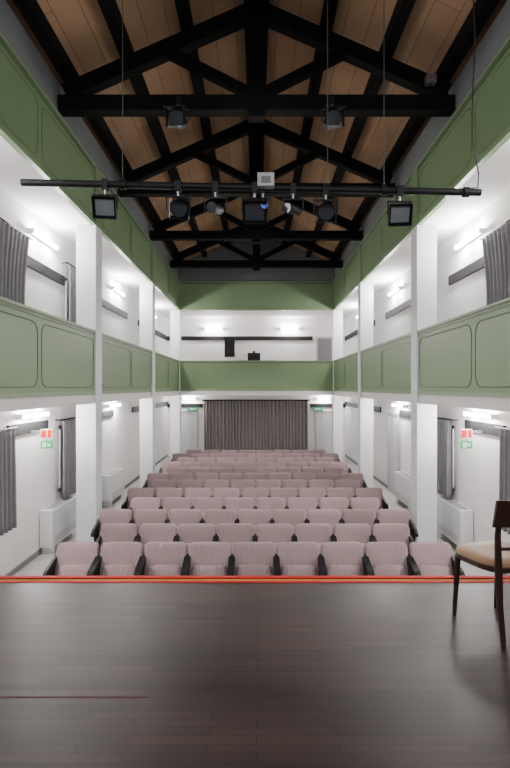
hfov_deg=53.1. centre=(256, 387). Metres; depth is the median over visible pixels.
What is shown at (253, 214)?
spotlight
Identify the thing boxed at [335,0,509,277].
wall
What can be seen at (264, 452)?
seat
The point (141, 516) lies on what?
seat
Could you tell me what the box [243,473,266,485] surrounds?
seat
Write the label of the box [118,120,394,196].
roof truss
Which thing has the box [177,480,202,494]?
seat
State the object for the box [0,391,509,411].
floor
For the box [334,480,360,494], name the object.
seat
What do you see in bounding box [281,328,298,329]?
wall lamp
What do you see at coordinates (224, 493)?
seat
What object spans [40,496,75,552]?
radiator
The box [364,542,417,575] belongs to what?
seat
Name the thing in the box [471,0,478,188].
power cable
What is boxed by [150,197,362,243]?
roof truss
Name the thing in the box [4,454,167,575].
baseboard
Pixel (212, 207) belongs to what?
spotlight
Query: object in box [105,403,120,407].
wall lamp
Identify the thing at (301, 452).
seat
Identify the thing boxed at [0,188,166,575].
wall
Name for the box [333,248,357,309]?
frieze panel
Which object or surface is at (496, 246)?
window curtain
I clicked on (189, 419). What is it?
door
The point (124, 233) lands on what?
frieze panel
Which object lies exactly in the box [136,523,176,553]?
seat
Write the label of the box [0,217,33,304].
window curtain
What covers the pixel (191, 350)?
wall
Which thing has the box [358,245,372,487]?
pillar
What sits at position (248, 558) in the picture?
seat
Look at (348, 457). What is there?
baseboard
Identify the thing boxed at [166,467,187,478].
seat
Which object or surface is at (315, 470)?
seat
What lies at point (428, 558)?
seat
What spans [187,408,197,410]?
exit sign
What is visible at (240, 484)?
seat
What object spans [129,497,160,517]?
seat
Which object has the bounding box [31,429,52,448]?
exit sign
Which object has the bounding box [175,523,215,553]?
seat
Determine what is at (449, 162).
frieze panel
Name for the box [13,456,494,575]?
floor
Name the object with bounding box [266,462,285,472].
seat
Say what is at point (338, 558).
seat
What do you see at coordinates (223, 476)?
seat
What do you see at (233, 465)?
seat
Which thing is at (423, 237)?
pillar
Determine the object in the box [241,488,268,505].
seat
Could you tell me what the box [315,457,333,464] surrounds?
seat
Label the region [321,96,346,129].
spotlight
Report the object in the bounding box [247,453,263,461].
seat
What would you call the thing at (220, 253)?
wall
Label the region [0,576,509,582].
trim
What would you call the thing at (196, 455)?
seat
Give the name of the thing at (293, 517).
seat
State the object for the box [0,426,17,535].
window curtain
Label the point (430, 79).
box
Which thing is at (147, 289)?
pillar
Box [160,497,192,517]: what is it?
seat
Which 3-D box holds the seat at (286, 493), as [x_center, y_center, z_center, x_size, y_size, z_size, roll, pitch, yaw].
[0.520,2.365,9.688,0.549,0.871,0.516,0,0,0]
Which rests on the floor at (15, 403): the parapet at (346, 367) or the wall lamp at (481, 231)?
the parapet at (346, 367)
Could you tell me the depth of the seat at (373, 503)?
8.94 m
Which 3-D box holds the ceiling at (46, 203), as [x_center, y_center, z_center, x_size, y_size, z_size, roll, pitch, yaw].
[0.000,-2.900,12.490,7.298,0.100,16.820,0,0,0]
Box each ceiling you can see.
[0,136,509,317]
[6,0,506,259]
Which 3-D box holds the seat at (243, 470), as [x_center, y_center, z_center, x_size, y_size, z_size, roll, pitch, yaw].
[-0.295,2.365,12.298,0.549,0.871,0.516,0,0,0]
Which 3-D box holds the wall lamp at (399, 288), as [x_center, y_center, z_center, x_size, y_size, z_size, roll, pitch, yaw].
[3.590,-2.500,13.200,0.120,0.080,1.024,0,0,0]
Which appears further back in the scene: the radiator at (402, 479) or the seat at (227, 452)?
the seat at (227, 452)
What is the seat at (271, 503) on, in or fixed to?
on the floor at (36, 567)
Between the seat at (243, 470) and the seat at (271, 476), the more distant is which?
the seat at (243, 470)
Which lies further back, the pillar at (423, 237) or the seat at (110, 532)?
the pillar at (423, 237)
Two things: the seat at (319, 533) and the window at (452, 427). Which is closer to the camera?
the seat at (319, 533)
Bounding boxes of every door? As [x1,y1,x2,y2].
[181,410,197,452]
[315,410,331,452]
[316,337,331,360]
[388,411,399,494]
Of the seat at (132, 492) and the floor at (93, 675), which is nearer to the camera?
the floor at (93, 675)
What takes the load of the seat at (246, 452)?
on the floor at (36, 567)
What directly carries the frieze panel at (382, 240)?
attached to the wall at (498, 32)
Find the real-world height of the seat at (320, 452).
0.871 m
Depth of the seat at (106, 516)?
8.06 m
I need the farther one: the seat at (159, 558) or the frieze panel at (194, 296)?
the frieze panel at (194, 296)
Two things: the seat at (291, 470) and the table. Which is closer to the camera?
the seat at (291, 470)
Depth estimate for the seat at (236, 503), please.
8.94 m
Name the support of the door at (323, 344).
in the wall at (191, 350)
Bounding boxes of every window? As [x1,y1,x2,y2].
[58,425,62,490]
[65,278,68,319]
[451,425,454,490]
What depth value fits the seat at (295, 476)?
11.55 m
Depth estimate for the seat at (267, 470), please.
12.42 m
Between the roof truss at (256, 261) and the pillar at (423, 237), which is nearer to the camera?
the pillar at (423, 237)
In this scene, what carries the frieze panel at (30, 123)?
attached to the wall at (11, 28)
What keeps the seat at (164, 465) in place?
on the floor at (36, 567)
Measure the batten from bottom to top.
0.200 m
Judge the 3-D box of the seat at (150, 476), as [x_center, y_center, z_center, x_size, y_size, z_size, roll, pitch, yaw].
[-2.230,2.365,11.428,0.549,0.871,0.516,0,0,0]
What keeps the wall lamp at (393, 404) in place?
attached to the wall at (476, 468)
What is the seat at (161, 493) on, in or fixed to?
on the floor at (36, 567)
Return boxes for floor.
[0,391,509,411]
[0,583,509,767]
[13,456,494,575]
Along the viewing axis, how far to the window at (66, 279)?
9.74 m
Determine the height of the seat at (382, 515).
0.871 m
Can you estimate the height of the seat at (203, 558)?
0.871 m
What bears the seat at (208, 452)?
on the floor at (36, 567)
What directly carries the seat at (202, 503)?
on the floor at (36, 567)
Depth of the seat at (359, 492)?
9.80 m
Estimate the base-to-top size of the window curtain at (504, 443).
1.465 m
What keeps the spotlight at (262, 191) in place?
hanging from the batten
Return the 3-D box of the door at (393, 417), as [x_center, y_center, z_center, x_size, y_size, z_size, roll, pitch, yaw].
[3.609,1.715,13.450,0.082,2.170,1.040,0,0,0]
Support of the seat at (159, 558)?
on the floor at (36, 567)
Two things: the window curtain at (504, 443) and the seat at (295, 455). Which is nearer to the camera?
the window curtain at (504, 443)
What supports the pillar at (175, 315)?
on the floor at (36, 567)
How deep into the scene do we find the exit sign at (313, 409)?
20.81 m
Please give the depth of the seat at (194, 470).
12.42 m
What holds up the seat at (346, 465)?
on the floor at (36, 567)
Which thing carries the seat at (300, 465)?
on the floor at (36, 567)
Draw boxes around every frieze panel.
[0,32,95,224]
[101,173,152,281]
[155,248,179,309]
[180,282,332,310]
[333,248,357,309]
[360,173,411,281]
[417,36,509,224]
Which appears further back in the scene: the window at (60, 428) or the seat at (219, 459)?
the seat at (219, 459)
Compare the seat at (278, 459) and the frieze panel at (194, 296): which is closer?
the seat at (278, 459)
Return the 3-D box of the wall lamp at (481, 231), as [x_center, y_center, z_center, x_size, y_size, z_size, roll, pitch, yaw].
[3.590,-2.500,8.600,0.120,0.080,1.024,0,0,0]
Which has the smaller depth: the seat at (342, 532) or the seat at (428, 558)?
the seat at (428, 558)
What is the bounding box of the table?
[239,360,273,360]
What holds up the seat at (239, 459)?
on the floor at (36, 567)
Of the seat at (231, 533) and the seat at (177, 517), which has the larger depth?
the seat at (177, 517)
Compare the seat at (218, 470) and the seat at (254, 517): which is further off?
the seat at (218, 470)
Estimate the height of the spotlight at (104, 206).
0.443 m
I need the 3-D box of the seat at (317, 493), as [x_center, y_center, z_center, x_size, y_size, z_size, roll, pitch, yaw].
[1.070,2.365,9.688,0.549,0.871,0.516,0,0,0]
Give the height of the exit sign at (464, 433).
0.310 m
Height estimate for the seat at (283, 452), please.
0.871 m
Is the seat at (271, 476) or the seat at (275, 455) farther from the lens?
the seat at (275, 455)
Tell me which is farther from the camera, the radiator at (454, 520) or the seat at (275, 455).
the seat at (275, 455)
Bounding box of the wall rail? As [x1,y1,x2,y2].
[7,255,505,435]
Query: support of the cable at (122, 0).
hanging from the ceiling at (81, 27)
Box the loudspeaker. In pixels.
[224,337,234,356]
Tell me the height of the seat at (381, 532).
0.871 m
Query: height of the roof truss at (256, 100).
1.701 m
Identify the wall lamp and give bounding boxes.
[14,411,49,419]
[26,228,58,249]
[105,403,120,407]
[110,286,124,296]
[205,328,222,329]
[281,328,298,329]
[388,286,402,296]
[392,403,407,407]
[454,228,486,249]
[463,411,498,419]
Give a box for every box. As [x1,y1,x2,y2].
[257,172,273,188]
[425,74,436,89]
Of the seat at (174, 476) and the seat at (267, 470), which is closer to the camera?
the seat at (174, 476)
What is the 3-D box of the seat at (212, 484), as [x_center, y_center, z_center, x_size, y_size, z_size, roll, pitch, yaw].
[-0.845,2.365,10.558,0.549,0.871,0.516,0,0,0]
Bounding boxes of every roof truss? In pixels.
[58,4,454,122]
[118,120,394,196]
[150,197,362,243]
[170,226,342,270]
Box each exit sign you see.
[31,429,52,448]
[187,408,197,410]
[312,408,322,410]
[460,429,481,448]
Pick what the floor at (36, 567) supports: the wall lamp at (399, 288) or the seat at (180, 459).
the seat at (180, 459)
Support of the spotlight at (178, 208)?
hanging from the batten
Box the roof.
[13,0,499,259]
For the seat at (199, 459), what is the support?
on the floor at (36, 567)
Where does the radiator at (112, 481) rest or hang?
on the floor at (36, 567)
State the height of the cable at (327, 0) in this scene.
3.264 m
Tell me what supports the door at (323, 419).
in the wall at (191, 350)
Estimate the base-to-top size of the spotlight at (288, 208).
0.343 m
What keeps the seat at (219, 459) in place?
on the floor at (36, 567)
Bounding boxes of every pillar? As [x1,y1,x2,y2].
[76,167,101,541]
[140,245,154,487]
[170,282,180,460]
[332,282,342,461]
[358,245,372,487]
[411,167,436,541]
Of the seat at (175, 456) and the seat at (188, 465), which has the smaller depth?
the seat at (188, 465)
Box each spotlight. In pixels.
[91,179,117,219]
[163,96,188,129]
[166,180,192,221]
[204,181,226,214]
[242,182,267,224]
[254,189,271,208]
[282,183,303,215]
[313,183,337,223]
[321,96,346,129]
[387,185,412,226]
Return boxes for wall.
[0,0,177,277]
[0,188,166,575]
[167,318,345,455]
[178,241,334,281]
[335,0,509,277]
[346,190,509,575]
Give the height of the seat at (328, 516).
0.871 m
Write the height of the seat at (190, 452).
0.871 m
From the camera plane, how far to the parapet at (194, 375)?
18.70 m
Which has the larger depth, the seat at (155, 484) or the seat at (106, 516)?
the seat at (155, 484)
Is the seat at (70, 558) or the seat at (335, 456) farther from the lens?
the seat at (335, 456)
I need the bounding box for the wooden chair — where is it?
[452,500,509,648]
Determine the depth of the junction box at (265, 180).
5.46 m
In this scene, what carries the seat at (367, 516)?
on the floor at (36, 567)
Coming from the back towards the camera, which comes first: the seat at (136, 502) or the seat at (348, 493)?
the seat at (348, 493)
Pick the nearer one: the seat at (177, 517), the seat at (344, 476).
the seat at (177, 517)
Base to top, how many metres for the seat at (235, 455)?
0.871 m
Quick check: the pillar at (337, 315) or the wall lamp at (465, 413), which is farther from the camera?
the pillar at (337, 315)
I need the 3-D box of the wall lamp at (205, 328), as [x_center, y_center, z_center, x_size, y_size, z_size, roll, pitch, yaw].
[-1.750,-2.420,20.840,0.724,0.080,0.120,0,0,0]
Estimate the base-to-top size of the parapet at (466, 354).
1.115 m
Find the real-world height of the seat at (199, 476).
0.871 m
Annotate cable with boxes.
[122,0,122,178]
[327,0,327,182]
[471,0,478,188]
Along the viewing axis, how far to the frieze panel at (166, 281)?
16.04 m
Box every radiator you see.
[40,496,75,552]
[102,468,123,505]
[395,471,410,511]
[437,496,472,545]
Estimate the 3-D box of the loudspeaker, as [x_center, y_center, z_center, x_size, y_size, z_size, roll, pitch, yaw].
[-1.080,-1.650,20.617,0.400,0.800,0.485,0,0,0]
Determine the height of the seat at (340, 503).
0.871 m
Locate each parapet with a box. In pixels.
[0,296,95,397]
[102,333,152,393]
[155,352,179,391]
[180,361,332,390]
[333,352,357,391]
[360,333,410,393]
[417,297,509,397]
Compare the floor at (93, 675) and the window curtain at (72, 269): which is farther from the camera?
the window curtain at (72, 269)
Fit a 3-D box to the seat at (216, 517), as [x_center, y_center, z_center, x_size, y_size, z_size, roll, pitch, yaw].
[-0.580,2.365,7.948,0.549,0.871,0.516,0,0,0]
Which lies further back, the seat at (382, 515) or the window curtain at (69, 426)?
the window curtain at (69, 426)
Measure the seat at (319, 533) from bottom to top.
0.871 m
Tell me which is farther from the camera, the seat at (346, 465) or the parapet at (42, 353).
the seat at (346, 465)
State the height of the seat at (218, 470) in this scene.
0.871 m
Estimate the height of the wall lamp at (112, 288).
0.080 m
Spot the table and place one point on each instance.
(239, 360)
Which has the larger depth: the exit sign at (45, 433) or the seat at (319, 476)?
the seat at (319, 476)
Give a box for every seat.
[43,542,99,575]
[89,542,143,575]
[90,509,132,541]
[96,523,138,553]
[121,488,154,508]
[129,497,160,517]
[131,509,167,533]
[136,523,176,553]
[136,542,187,575]
[142,473,169,487]
[150,480,176,494]
[155,488,183,505]
[158,462,180,472]
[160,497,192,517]
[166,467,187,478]
[167,509,202,533]
[170,453,189,461]
[170,473,194,485]
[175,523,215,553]
[177,457,195,466]
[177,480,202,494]
[182,462,201,472]
[183,488,211,505]
[183,542,231,575]
[186,450,202,456]
[189,467,209,478]
[191,453,208,461]
[192,497,223,517]
[195,473,218,485]
[197,457,215,466]
[202,509,236,533]
[203,450,219,454]
[203,462,222,472]
[203,480,228,494]
[209,453,226,461]
[211,467,232,478]
[212,488,240,505]
[215,523,254,553]
[217,457,235,466]
[219,473,242,485]
[221,450,237,456]
[224,462,243,472]
[224,497,254,517]
[228,453,245,459]
[229,480,255,494]
[230,542,276,575]
[234,467,254,478]
[236,457,254,466]
[237,509,271,533]
[239,450,254,456]
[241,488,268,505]
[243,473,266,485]
[245,462,264,472]
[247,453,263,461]
[255,497,286,517]
[255,523,294,553]
[256,450,272,456]
[256,457,274,466]
[256,467,277,478]
[256,480,281,494]
[265,453,282,461]
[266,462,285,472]
[267,473,291,485]
[269,488,297,505]
[272,509,306,533]
[274,450,290,456]
[276,457,294,466]
[276,542,323,575]
[279,467,299,478]
[282,480,307,494]
[284,453,301,461]
[287,462,307,472]
[287,497,318,517]
[291,450,307,454]
[292,473,315,485]
[294,523,334,553]
[296,457,314,464]
[298,488,326,505]
[301,467,322,478]
[302,453,319,459]
[307,509,342,533]
[308,462,328,472]
[308,480,333,494]
[309,450,325,456]
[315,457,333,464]
[316,473,339,485]
[318,497,349,517]
[320,542,370,575]
[321,453,340,461]
[324,467,344,478]
[326,488,354,505]
[329,462,351,472]
[333,523,374,553]
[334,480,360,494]
[340,473,367,487]
[341,509,377,533]
[349,497,381,517]
[355,488,388,508]
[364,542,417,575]
[372,523,413,553]
[376,509,418,541]
[409,542,464,575]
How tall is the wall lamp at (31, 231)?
0.080 m
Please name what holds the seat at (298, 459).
on the floor at (36, 567)
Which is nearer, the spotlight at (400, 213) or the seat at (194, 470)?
the spotlight at (400, 213)
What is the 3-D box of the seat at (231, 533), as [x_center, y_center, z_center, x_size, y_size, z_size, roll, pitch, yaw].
[-0.295,2.365,7.078,0.549,0.871,0.516,0,0,0]
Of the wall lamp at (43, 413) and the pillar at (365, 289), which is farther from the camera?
the pillar at (365, 289)
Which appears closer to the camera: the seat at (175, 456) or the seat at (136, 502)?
the seat at (136, 502)
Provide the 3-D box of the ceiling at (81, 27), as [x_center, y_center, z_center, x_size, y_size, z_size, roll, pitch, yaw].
[0.000,-5.052,11.750,7.800,1.836,18.700,0,0,0]
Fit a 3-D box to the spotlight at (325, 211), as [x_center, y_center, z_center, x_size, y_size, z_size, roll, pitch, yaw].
[0.757,-1.990,5.571,0.269,0.477,0.408,0,0,5]
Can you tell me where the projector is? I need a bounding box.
[248,351,259,359]
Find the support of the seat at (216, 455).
on the floor at (36, 567)
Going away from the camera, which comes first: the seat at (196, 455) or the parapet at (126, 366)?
the parapet at (126, 366)
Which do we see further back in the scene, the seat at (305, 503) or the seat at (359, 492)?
the seat at (359, 492)
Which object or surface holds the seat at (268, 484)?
on the floor at (36, 567)
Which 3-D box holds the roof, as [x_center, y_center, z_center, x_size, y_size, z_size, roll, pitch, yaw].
[0.000,-5.127,10.600,5.600,1.347,16.400,0,0,0]
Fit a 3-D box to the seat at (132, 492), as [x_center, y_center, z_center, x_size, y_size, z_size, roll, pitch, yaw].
[-2.230,2.365,9.688,0.549,0.871,0.516,0,0,0]
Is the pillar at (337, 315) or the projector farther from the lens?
the projector
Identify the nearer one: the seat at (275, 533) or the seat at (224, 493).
the seat at (275, 533)
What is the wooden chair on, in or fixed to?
on the floor at (93, 675)
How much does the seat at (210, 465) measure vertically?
0.871 m
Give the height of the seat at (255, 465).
0.871 m
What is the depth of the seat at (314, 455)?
15.04 m
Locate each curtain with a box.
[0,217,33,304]
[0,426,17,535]
[55,417,75,498]
[62,262,75,322]
[202,399,309,452]
[437,417,457,498]
[479,219,509,304]
[495,426,509,533]
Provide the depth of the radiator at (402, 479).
11.95 m
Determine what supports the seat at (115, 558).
on the floor at (36, 567)
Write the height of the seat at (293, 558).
0.871 m
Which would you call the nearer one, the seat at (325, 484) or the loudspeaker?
the seat at (325, 484)
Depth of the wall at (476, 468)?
9.31 m
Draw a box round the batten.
[20,179,481,197]
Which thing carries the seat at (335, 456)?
on the floor at (36, 567)
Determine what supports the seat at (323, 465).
on the floor at (36, 567)
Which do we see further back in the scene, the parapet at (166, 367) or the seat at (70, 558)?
the parapet at (166, 367)
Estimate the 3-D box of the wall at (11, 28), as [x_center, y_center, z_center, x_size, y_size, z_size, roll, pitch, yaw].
[-2.960,-3.716,11.440,0.120,1.531,14.720,0,0,0]
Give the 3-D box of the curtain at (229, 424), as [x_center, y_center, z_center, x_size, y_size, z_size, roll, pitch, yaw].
[-0.020,1.625,20.750,4.360,2.310,0.300,0,0,0]
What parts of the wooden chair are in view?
leg, seat, seat frame, leg, leg, rail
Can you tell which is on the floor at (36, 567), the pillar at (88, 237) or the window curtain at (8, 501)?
the pillar at (88, 237)
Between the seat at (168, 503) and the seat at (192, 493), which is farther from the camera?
the seat at (192, 493)
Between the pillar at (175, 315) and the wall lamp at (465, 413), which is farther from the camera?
the pillar at (175, 315)
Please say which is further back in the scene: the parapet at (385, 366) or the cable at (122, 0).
the parapet at (385, 366)
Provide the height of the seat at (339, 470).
0.871 m
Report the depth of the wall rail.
12.03 m
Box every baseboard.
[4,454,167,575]
[345,454,508,575]
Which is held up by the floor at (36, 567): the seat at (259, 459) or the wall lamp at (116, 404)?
the seat at (259, 459)
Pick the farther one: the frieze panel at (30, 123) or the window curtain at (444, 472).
the window curtain at (444, 472)
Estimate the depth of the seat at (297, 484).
10.68 m

